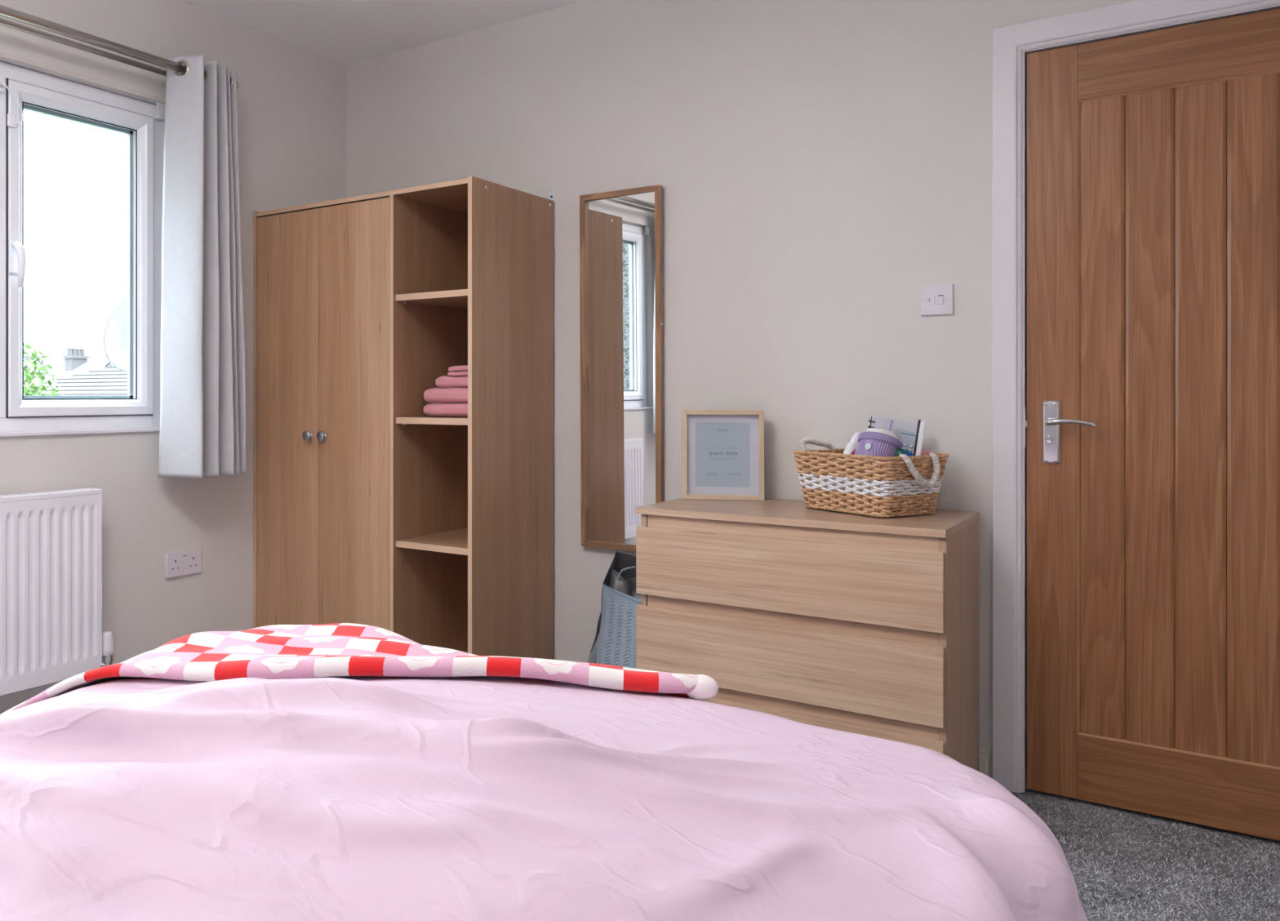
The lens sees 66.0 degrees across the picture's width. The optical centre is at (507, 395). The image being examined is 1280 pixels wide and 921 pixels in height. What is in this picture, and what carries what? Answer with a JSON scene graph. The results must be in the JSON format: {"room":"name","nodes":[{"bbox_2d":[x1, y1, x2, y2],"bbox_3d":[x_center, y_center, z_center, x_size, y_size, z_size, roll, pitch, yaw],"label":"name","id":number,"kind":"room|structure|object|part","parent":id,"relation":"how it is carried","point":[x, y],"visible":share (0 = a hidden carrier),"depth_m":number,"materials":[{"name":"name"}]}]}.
{"room":"bedroom","nodes":[
{"label":"bedroom","id":0,"kind":"room"},
{"bbox_2d":[0,0,346,714],"bbox_3d":[-1.897,-0.157,2.470,0.120,2.458,4.050,0,0,35],"label":"wall","id":1,"kind":"structure","parent":0,"point":[291,99],"depth_m":3.41,"materials":[{"name":"beige paint"}]},
{"bbox_2d":[0,488,113,695],"bbox_3d":[-1.613,0.685,2.680,0.107,0.779,1.111,0,0,35],"label":"radiator","id":2,"kind":"object","parent":1,"relation":"attached to","point":[51,542],"visible":0.97,"depth_m":2.93,"materials":[{"name":"white metal"}]},
{"bbox_2d":[0,488,102,502],"bbox_3d":[-1.613,0.303,2.651,0.066,0.014,1.063,0,0,35],"label":"grille","id":3,"kind":"object","parent":2,"relation":"attached to","point":[83,494],"depth_m":2.95,"materials":[{"name":"white metal"}]},
{"bbox_2d":[0,51,165,436],"bbox_3d":[-1.687,-0.451,2.735,0.128,1.149,1.705,0,0,35],"label":"window","id":4,"kind":"structure","parent":1,"relation":"in","point":[21,89],"depth_m":3.17,"materials":[{"name":"white plastic"}]},
{"bbox_3d":[-1.487,-0.401,2.950,0.050,0.146,0.027,0,0,14],"label":"handle","id":5,"kind":"part","parent":4,"relation":"part of","materials":[{"name":"white plastic"}]},
{"bbox_3d":[-1.663,0.118,2.719,0.048,0.011,1.705,0,0,35],"label":"sill","id":6,"kind":"part","parent":4,"relation":"part of","materials":[{"name":"white paint"}]},
{"bbox_2d":[153,102,164,119],"bbox_3d":[-1.207,-0.982,3.369,0.040,0.048,0.045,0,0,35],"label":"bracket","id":7,"kind":"object","parent":4,"relation":"attached to","point":[160,107],"visible":0.73,"depth_m":3.36,"materials":[{"name":"white plastic"}]},
{"bbox_2d":[103,298,127,372],"bbox_3d":[-1.299,-0.188,3.954,0.582,0.453,0.265,0,0,3],"label":"satellite dish","id":8,"kind":"object","parent":1,"relation":"attached to","point":[115,335],"visible":0.3,"depth_m":3.92,"materials":[{"name":"paint"}]},
{"bbox_2d":[0,4,238,88],"bbox_3d":[-1.640,-1.083,2.601,0.148,0.070,2.188,0,0,35],"label":"pole","id":9,"kind":"object","parent":1,"relation":"attached to","point":[5,11],"visible":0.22,"depth_m":3.01,"materials":[{"name":"silver metal"}]},
{"bbox_3d":[-1.654,-1.091,2.599,0.019,0.019,2.120,0,0,35],"label":"rod","id":10,"kind":"part","parent":9,"relation":"part of","materials":[{"name":"silver metal"}]},
{"bbox_2d":[158,54,246,478],"bbox_3d":[-1.027,-0.432,3.385,0.169,1.416,0.329,0,0,29],"label":"curtain","id":11,"kind":"object","parent":9,"relation":"hanging from","point":[203,420],"visible":0.99,"depth_m":3.28,"materials":[{"name":"white fabric"}]},
{"bbox_2d":[165,548,201,577],"bbox_3d":[-1.141,0.592,3.427,0.012,0.085,0.145,0,0,35],"label":"wall socket","id":12,"kind":"object","parent":1,"relation":"attached to","point":[188,562],"visible":1,"depth_m":3.42,"materials":[{"name":"white plastic"}]},
{"bbox_2d":[182,556,186,563],"bbox_3d":[-1.138,0.579,3.425,0.004,0.021,0.017,0,0,35],"label":"rocker switch","id":13,"kind":"object","parent":12,"relation":"attached to","point":[184,558],"depth_m":3.42,"materials":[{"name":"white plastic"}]},
{"bbox_2d":[178,0,586,65],"bbox_3d":[-0.402,-1.436,1.502,3.680,0.100,4.190,0,0,35],"label":"ceiling","id":14,"kind":"structure","parent":0,"point":[344,32],"depth_m":3.57,"materials":[{"name":"white paint"}]},
{"bbox_2d":[346,0,1136,777],"bbox_3d":[0.765,-0.157,3.157,3.680,2.458,0.140,0,0,35],"label":"wall","id":15,"kind":"structure","parent":0,"point":[818,165],"depth_m":3.05,"materials":[{"name":"beige paint"}]},
{"bbox_2d":[579,184,663,551],"bbox_3d":[0.386,-0.085,3.311,0.310,1.220,0.022,0,0,35],"label":"wall mirror","id":16,"kind":"object","parent":15,"relation":"attached to","point":[621,231],"visible":0.83,"depth_m":3.31,"materials":[{"name":"mirror"}]},
{"bbox_3d":[0.266,-0.085,3.393,0.020,1.219,0.020,0,0,35],"label":"frame","id":17,"kind":"part","parent":16,"relation":"part of","materials":[{"name":"wood"}]},
{"bbox_3d":[0.387,0.515,3.315,0.306,0.020,0.020,0,0,35],"label":"frame rail","id":18,"kind":"part","parent":16,"relation":"part of","materials":[{"name":"wood"}]},
{"bbox_3d":[0.381,-0.686,3.308,0.306,0.020,0.020,0,0,35],"label":"frame rail","id":19,"kind":"part","parent":16,"relation":"part of","materials":[{"name":"wood"}]},
{"bbox_3d":[0.502,-0.085,3.230,0.020,1.219,0.020,0,0,35],"label":"frame","id":20,"kind":"part","parent":16,"relation":"part of","materials":[{"name":"wood"}]},
{"bbox_2d":[920,284,953,315],"bbox_3d":[1.212,-0.270,2.749,0.085,0.086,0.012,0,0,35],"label":"switch","id":21,"kind":"object","parent":15,"relation":"attached to","point":[935,300],"visible":1,"depth_m":2.75,"materials":[{"name":"white plastic"}]},
{"bbox_2d":[937,295,943,304],"bbox_3d":[1.219,-0.268,2.740,0.014,0.023,0.006,0,0,35],"label":"rocker switch","id":22,"kind":"object","parent":21,"relation":"attached to","point":[940,298],"depth_m":2.74,"materials":[{"name":"white plastic"}]},
{"bbox_2d":[978,745,986,774],"bbox_3d":[0.315,1.020,3.379,2.449,0.104,0.016,0,0,35],"label":"baseboard","id":23,"kind":"structure","parent":15,"relation":"attached to","point":[982,749],"depth_m":2.67,"materials":[{"name":"grey paint"}]},
{"bbox_2d":[986,746,990,777],"bbox_3d":[1.319,1.020,2.671,0.008,0.103,0.015,0,0,35],"label":"baseboard","id":24,"kind":"structure","parent":15,"relation":"attached to","point":[988,757],"depth_m":2.67,"materials":[{"name":"grey paint"}]},
{"bbox_2d":[992,0,1279,792],"bbox_3d":[1.744,0.035,2.456,0.919,2.073,0.158,0,0,35],"label":"trim","id":25,"kind":"structure","parent":15,"relation":"attached to","point":[1011,44],"depth_m":2.63,"materials":[{"name":"white paint"}]},
{"bbox_3d":[1.404,0.087,2.638,0.002,0.110,0.024,0,0,35],"label":"strike plate","id":26,"kind":"part","parent":25,"relation":"part of","materials":[{"name":"silver metal"}]},
{"bbox_2d":[1025,8,1279,840],"bbox_3d":[1.700,0.070,2.397,0.761,1.981,0.097,0,0,35],"label":"door","id":27,"kind":"structure","parent":15,"relation":"in","point":[1153,422],"depth_m":2.46,"materials":[{"name":"brown wood"}]},
{"bbox_3d":[1.444,0.098,2.587,0.042,0.172,0.009,0,0,35],"label":"lock plate","id":28,"kind":"part","parent":27,"relation":"part of","materials":[{"name":"silver metal"}]},
{"bbox_3d":[1.465,0.071,2.535,0.118,0.023,0.052,0,0,35],"label":"handle","id":29,"kind":"part","parent":27,"relation":"part of","materials":[{"name":"silver metal"}]},
{"bbox_3d":[1.721,-0.847,2.419,0.525,0.146,0.036,0,0,35],"label":"rail","id":30,"kind":"part","parent":27,"relation":"part of","materials":[{"name":"brown wood"}]},
{"bbox_3d":[1.721,0.976,2.419,0.525,0.170,0.036,0,0,35],"label":"rail","id":31,"kind":"part","parent":27,"relation":"part of","materials":[{"name":"brown wood"}]},
{"bbox_2d":[1009,787,1279,920],"bbox_3d":[-0.183,1.124,1.812,3.680,0.096,4.950,0,0,35],"label":"floor","id":32,"kind":"structure","parent":0,"point":[1125,864],"depth_m":2.22,"materials":[{"name":"grey carpet"}]},
{"bbox_2d":[253,176,555,659],"bbox_3d":[-0.404,0.170,3.577,1.041,1.803,0.519,0,0,35],"label":"wardrobe","id":33,"kind":"object","parent":32,"relation":"on","point":[371,508],"visible":0.85,"depth_m":3.39,"materials":[{"name":"brown wood"}]},
{"bbox_3d":[-0.810,0.163,3.586,0.332,1.666,0.016,0,0,35],"label":"door","id":34,"kind":"part","parent":33,"relation":"part of","materials":[{"name":"laminate"}]},
{"bbox_3d":[-0.718,0.146,3.496,0.037,0.037,0.024,0,0,35],"label":"knob","id":35,"kind":"part","parent":33,"relation":"part of","materials":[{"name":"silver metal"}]},
{"bbox_3d":[-0.661,0.146,3.456,0.037,0.037,0.024,0,0,35],"label":"knob","id":36,"kind":"part","parent":33,"relation":"part of","materials":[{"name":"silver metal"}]},
{"bbox_3d":[-0.534,0.163,3.392,0.339,1.666,0.016,0,0,35],"label":"door","id":37,"kind":"part","parent":33,"relation":"part of","materials":[{"name":"laminate"}]},
{"bbox_3d":[-0.400,-0.683,3.584,1.008,0.016,0.480,0,0,35],"label":"panel","id":38,"kind":"part","parent":33,"relation":"part of","materials":[{"name":"brown wood"}]},
{"bbox_2d":[397,527,467,548],"bbox_3d":[-0.116,0.501,3.387,0.314,0.022,0.466,0,0,35],"label":"shelf","id":39,"kind":"object","parent":33,"relation":"attached to","point":[435,537],"depth_m":3.31,"materials":[{"name":"brown wood"}]},
{"bbox_2d":[398,295,467,309],"bbox_3d":[-0.116,-0.329,3.387,0.314,0.022,0.466,0,0,35],"label":"shelf","id":40,"kind":"object","parent":33,"relation":"attached to","point":[416,302],"depth_m":3.31,"materials":[{"name":"brown wood"}]},
{"bbox_2d":[411,416,467,418],"bbox_3d":[-0.116,0.085,3.387,0.314,0.022,0.466,0,0,35],"label":"shelf","id":41,"kind":"object","parent":33,"relation":"attached to","point":[412,417],"depth_m":3.23,"materials":[{"name":"brown wood"}]},
{"bbox_2d":[423,402,467,417],"bbox_3d":[-0.111,0.048,3.359,0.274,0.053,0.301,0,0,35],"label":"folded towel","id":42,"kind":"object","parent":33,"relation":"on","point":[436,409],"visible":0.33,"depth_m":3.25,"materials":[{"name":"pink fabric"}]},
{"bbox_2d":[423,386,467,403],"bbox_3d":[-0.109,-0.001,3.358,0.269,0.056,0.302,0,0,35],"label":"folded towel","id":43,"kind":"object","parent":42,"relation":"on","point":[444,395],"visible":0.36,"depth_m":3.25,"materials":[{"name":"pink fabric"}]},
{"bbox_2d":[435,375,467,387],"bbox_3d":[-0.095,-0.045,3.341,0.223,0.044,0.271,0,0,35],"label":"folded towel","id":44,"kind":"object","parent":43,"relation":"on","point":[446,381],"visible":0.24,"depth_m":3.25,"materials":[{"name":"pink fabric"}]},
{"bbox_2d":[447,371,467,376],"bbox_3d":[-0.086,-0.073,3.310,0.173,0.020,0.212,0,0,35],"label":"folded towel","id":45,"kind":"object","parent":44,"relation":"on","point":[459,373],"visible":0.27,"depth_m":3.24,"materials":[{"name":"pink fabric"}]},
{"bbox_2d":[448,364,467,372],"bbox_3d":[-0.087,-0.090,3.305,0.168,0.024,0.201,0,0,35],"label":"folded towel","id":46,"kind":"object","parent":45,"relation":"on","point":[455,368],"visible":0.24,"depth_m":3.24,"materials":[{"name":"pink fabric"}]},
{"bbox_3d":[0.018,0.188,3.288,0.016,1.767,0.482,0,0,35],"label":"panel","id":47,"kind":"part","parent":33,"relation":"part of","materials":[{"name":"brown wood"}]},
{"bbox_2d":[586,551,641,668],"bbox_3d":[0.339,0.796,3.126,0.425,0.544,0.262,0,0,35],"label":"tote bag","id":48,"kind":"object","parent":32,"relation":"on","point":[615,641],"visible":0.29,"depth_m":3.09,"materials":[{"name":"blue"}]},
{"bbox_3d":[0.362,0.839,3.013,0.085,0.458,0.269,0,0,-40],"label":"panel","id":49,"kind":"part","parent":48,"relation":"part of","materials":[{"name":"blue"}]},
{"bbox_2d":[635,497,979,771],"bbox_3d":[0.830,0.696,2.726,0.824,0.752,0.454,0,0,35],"label":"dresser","id":50,"kind":"object","parent":32,"relation":"on","point":[858,624],"visible":0.61,"depth_m":2.50,"materials":[{"name":"brown wood"}]},
{"bbox_3d":[0.514,0.705,2.958,0.016,0.732,0.434,0,0,35],"label":"panel","id":51,"kind":"part","parent":50,"relation":"part of","materials":[{"name":"brown wood"}]},
{"bbox_2d":[681,409,764,500],"bbox_3d":[0.661,0.183,2.994,0.246,0.277,0.054,0,0,11],"label":"picture frame","id":52,"kind":"object","parent":50,"relation":"on","point":[722,451],"visible":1,"depth_m":2.99,"materials":[{"name":"brown wood"}]},
{"bbox_3d":[0.547,0.183,3.015,0.016,0.275,0.030,0,-5,11],"label":"frame","id":53,"kind":"part","parent":52,"relation":"part of","materials":[{"name":"brown wood"}]},
{"bbox_3d":[0.663,0.053,3.005,0.245,0.016,0.030,0,-5,11],"label":"frame rail","id":54,"kind":"part","parent":52,"relation":"part of","materials":[{"name":"brown wood"}]},
{"bbox_3d":[0.659,0.313,2.983,0.245,0.016,0.030,0,-5,11],"label":"frame rail","id":55,"kind":"part","parent":52,"relation":"part of","materials":[{"name":"brown wood"}]},
{"bbox_3d":[0.774,0.183,2.972,0.016,0.275,0.030,0,-5,11],"label":"frame","id":56,"kind":"part","parent":52,"relation":"part of","materials":[{"name":"brown wood"}]},
{"bbox_3d":[0.703,0.695,2.547,0.815,0.190,0.015,0,0,35],"label":"drawer","id":57,"kind":"part","parent":50,"relation":"part of","materials":[{"name":"brown wood"}]},
{"bbox_3d":[0.703,0.469,2.547,0.815,0.190,0.015,0,0,35],"label":"drawer","id":58,"kind":"part","parent":50,"relation":"part of","materials":[{"name":"brown wood"}]},
{"bbox_3d":[0.719,0.593,2.558,0.776,0.054,0.012,0,0,35],"label":"drawer rail","id":59,"kind":"part","parent":50,"relation":"part of","materials":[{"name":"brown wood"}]},
{"bbox_3d":[0.719,0.367,2.558,0.776,0.054,0.012,0,0,35],"label":"drawer rail","id":60,"kind":"part","parent":50,"relation":"part of","materials":[{"name":"brown wood"}]},
{"bbox_3d":[0.832,0.329,2.729,0.824,0.020,0.446,0,0,35],"label":"panel","id":61,"kind":"part","parent":50,"relation":"part of","materials":[{"name":"brown wood"}]},
{"bbox_3d":[0.703,0.920,2.547,0.815,0.190,0.015,0,0,35],"label":"drawer","id":62,"kind":"part","parent":50,"relation":"part of","materials":[{"name":"brown wood"}]},
{"bbox_3d":[0.719,0.818,2.558,0.776,0.054,0.012,0,0,35],"label":"drawer rail","id":63,"kind":"part","parent":50,"relation":"part of","materials":[{"name":"brown wood"}]},
{"bbox_2d":[792,437,952,517],"bbox_3d":[0.996,0.220,2.687,0.257,0.194,0.382,0,0,-29],"label":"wicker basket","id":64,"kind":"object","parent":50,"relation":"on","point":[819,470],"visible":0.98,"depth_m":2.57,"materials":[{"name":"brown wicker"}]},
{"bbox_2d":[836,431,861,485],"bbox_3d":[0.943,0.192,2.706,0.102,0.180,0.029,0,0,-6],"label":"lotion bottle","id":65,"kind":"object","parent":64,"relation":"in","point":[852,446],"visible":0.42,"depth_m":2.70,"materials":[{"name":"white plastic"}]},
{"bbox_2d":[854,419,902,493],"bbox_3d":[1.008,0.167,2.645,0.116,0.201,0.140,0,0,35],"label":"tumbler","id":66,"kind":"object","parent":64,"relation":"in","point":[875,442],"visible":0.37,"depth_m":2.61,"materials":[{"name":"purple plastic"}]},
{"bbox_3d":[1.016,0.129,2.656,0.116,0.062,0.113,0,0,35],"label":"lid","id":67,"kind":"part","parent":66,"relation":"part of","materials":[{"name":"purple plastic"}]},
{"bbox_2d":[863,416,917,497],"bbox_3d":[1.068,0.179,2.706,0.175,0.242,0.025,0,0,-1],"label":"notebook","id":68,"kind":"object","parent":64,"relation":"in","point":[898,426],"visible":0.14,"depth_m":2.70,"materials":[{"name":"white paper"}]},
{"bbox_2d":[893,448,904,505],"bbox_3d":[1.060,0.223,2.615,0.043,0.159,0.018,0,0,0],"label":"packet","id":69,"kind":"object","parent":64,"relation":"in","point":[898,452],"visible":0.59,"depth_m":2.61,"materials":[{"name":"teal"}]},
{"bbox_2d":[898,432,915,453],"bbox_3d":[1.063,0.180,2.631,0.089,0.177,0.022,0,0,0],"label":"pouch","id":70,"kind":"object","parent":64,"relation":"in","point":[904,447],"visible":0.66,"depth_m":2.62,"materials":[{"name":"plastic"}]},
{"bbox_2d":[902,443,906,451],"bbox_3d":[1.061,0.190,2.630,0.032,0.120,0.030,0,0,35],"label":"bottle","id":71,"kind":"object","parent":70,"relation":"on","point":[904,448],"depth_m":2.62,"materials":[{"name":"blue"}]},
{"bbox_2d":[906,444,913,453],"bbox_3d":[1.079,0.194,2.630,0.032,0.120,0.030,0,0,35],"label":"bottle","id":72,"kind":"object","parent":70,"relation":"on","point":[909,450],"depth_m":2.62,"materials":[{"name":"blue"}]},
{"bbox_2d":[904,451,918,503],"bbox_3d":[1.082,0.227,2.608,0.038,0.153,0.004,0,0,0],"label":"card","id":73,"kind":"object","parent":64,"relation":"in","point":[908,454],"visible":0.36,"depth_m":2.61,"materials":[{"name":"blue"}]},
{"bbox_2d":[907,419,925,495],"bbox_3d":[1.100,0.170,2.620,0.045,0.210,0.069,0,0,21],"label":"book","id":74,"kind":"object","parent":64,"relation":"in","point":[921,424],"visible":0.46,"depth_m":2.59,"materials":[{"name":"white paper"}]},
{"bbox_3d":[1.073,0.196,2.531,0.127,0.089,0.031,0,0,-24],"label":"cord handle","id":75,"kind":"part","parent":64,"relation":"part of","materials":[{"name":"white fabric"}]},
{"bbox_2d":[911,449,932,490],"bbox_3d":[1.113,0.201,2.614,0.052,0.110,0.008,0,0,0],"label":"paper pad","id":76,"kind":"object","parent":64,"relation":"in","point":[924,452],"visible":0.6,"depth_m":2.61,"materials":[{"name":"pink paper"}]},
{"bbox_3d":[1.163,0.705,2.501,0.016,0.732,0.434,0,0,35],"label":"panel","id":77,"kind":"part","parent":50,"relation":"part of","materials":[{"name":"brown wood"}]},
{"bbox_3d":[-0.450,0.547,0.756,1.380,1.050,2.055,0,0,35],"label":"bed","id":78,"kind":"object","parent":32,"relation":"on","visible":0},
{"bbox_2d":[0,675,1088,920],"bbox_3d":[-0.379,0.684,0.860,1.570,0.774,2.076,0,0,35],"label":"duvet","id":79,"kind":"object","parent":78,"relation":"on","point":[335,797],"visible":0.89,"depth_m":0.92,"materials":[{"name":"pink fabric"}]},
{"bbox_2d":[0,622,718,714],"bbox_3d":[-0.341,0.829,1.753,1.242,0.839,0.739,0,0,-7],"label":"throw blanket","id":80,"kind":"object","parent":79,"relation":"on","point":[274,651],"visible":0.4,"depth_m":1.53,"materials":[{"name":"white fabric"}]},
{"label":"outside","id":81,"kind":"structure","parent":0,"visible":0},
{"bbox_3d":[-20.768,4.022,36.603,69.700,0.100,90.000,0,0,35],"label":"ground","id":82,"kind":"structure","parent":81,"visible":0},
{"bbox_2d":[23,355,48,380],"bbox_3d":[-19.965,0.272,39.218,6.000,3.600,2.400,0,0,35],"label":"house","id":83,"kind":"structure","parent":82,"relation":"on","point":[27,357],"depth_m":37.42,"materials":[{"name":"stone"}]},
{"bbox_2d":[23,342,62,395],"bbox_3d":[-6.126,1.613,11.981,1.431,4.732,1.251,0,0,35],"label":"leafy tree","id":84,"kind":"object","parent":82,"relation":"on","point":[37,385],"visible":0.14,"depth_m":11.93,"materials":[{"name":"green plant"}]},
{"bbox_2d":[23,348,111,386],"bbox_3d":[-13.030,1.262,31.699,6.000,5.420,7.100,0,0,35],"label":"house","id":85,"kind":"structure","parent":82,"relation":"on","point":[76,362],"depth_m":30.29,"materials":[{"name":"grey"}]},
{"bbox_2d":[66,348,72,355],"bbox_3d":[-13.649,-1.338,30.300,0.170,0.220,0.170,0,0,35],"label":"chimney pot","id":86,"kind":"object","parent":85,"relation":"on","point":[69,351],"depth_m":30.24,"materials":[{"name":"grey brick"}]},
{"bbox_2d":[72,348,76,355],"bbox_3d":[-13.568,-1.338,30.415,0.170,0.220,0.170,0,0,35],"label":"chimney pot","id":87,"kind":"object","parent":85,"relation":"on","point":[74,350],"depth_m":30.36,"materials":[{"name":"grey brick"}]},
{"bbox_2d":[76,348,80,355],"bbox_3d":[-13.488,-1.338,30.529,0.170,0.220,0.170,0,0,35],"label":"chimney pot","id":88,"kind":"object","parent":85,"relation":"on","point":[78,351],"depth_m":30.47,"materials":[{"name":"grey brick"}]},
{"bbox_2d":[80,349,84,355],"bbox_3d":[-13.407,-1.338,30.643,0.170,0.220,0.170,0,0,35],"label":"chimney pot","id":89,"kind":"object","parent":85,"relation":"on","point":[82,351],"depth_m":30.58,"materials":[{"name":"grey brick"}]},
{"bbox_2d":[31,365,127,395],"bbox_3d":[-6.605,1.567,21.519,5.834,4.810,7.937,0,0,35],"label":"house","id":90,"kind":"structure","parent":82,"relation":"on","point":[108,380],"depth_m":18.76,"materials":[{"name":"grey"}]},
{"bbox_2d":[104,361,113,368],"bbox_3d":[-9.222,1.064,25.291,1.903,5.827,2.461,0,0,35],"label":"tree","id":91,"kind":"object","parent":82,"relation":"on","point":[109,362],"visible":0.02,"depth_m":24.56,"materials":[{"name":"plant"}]}
]}

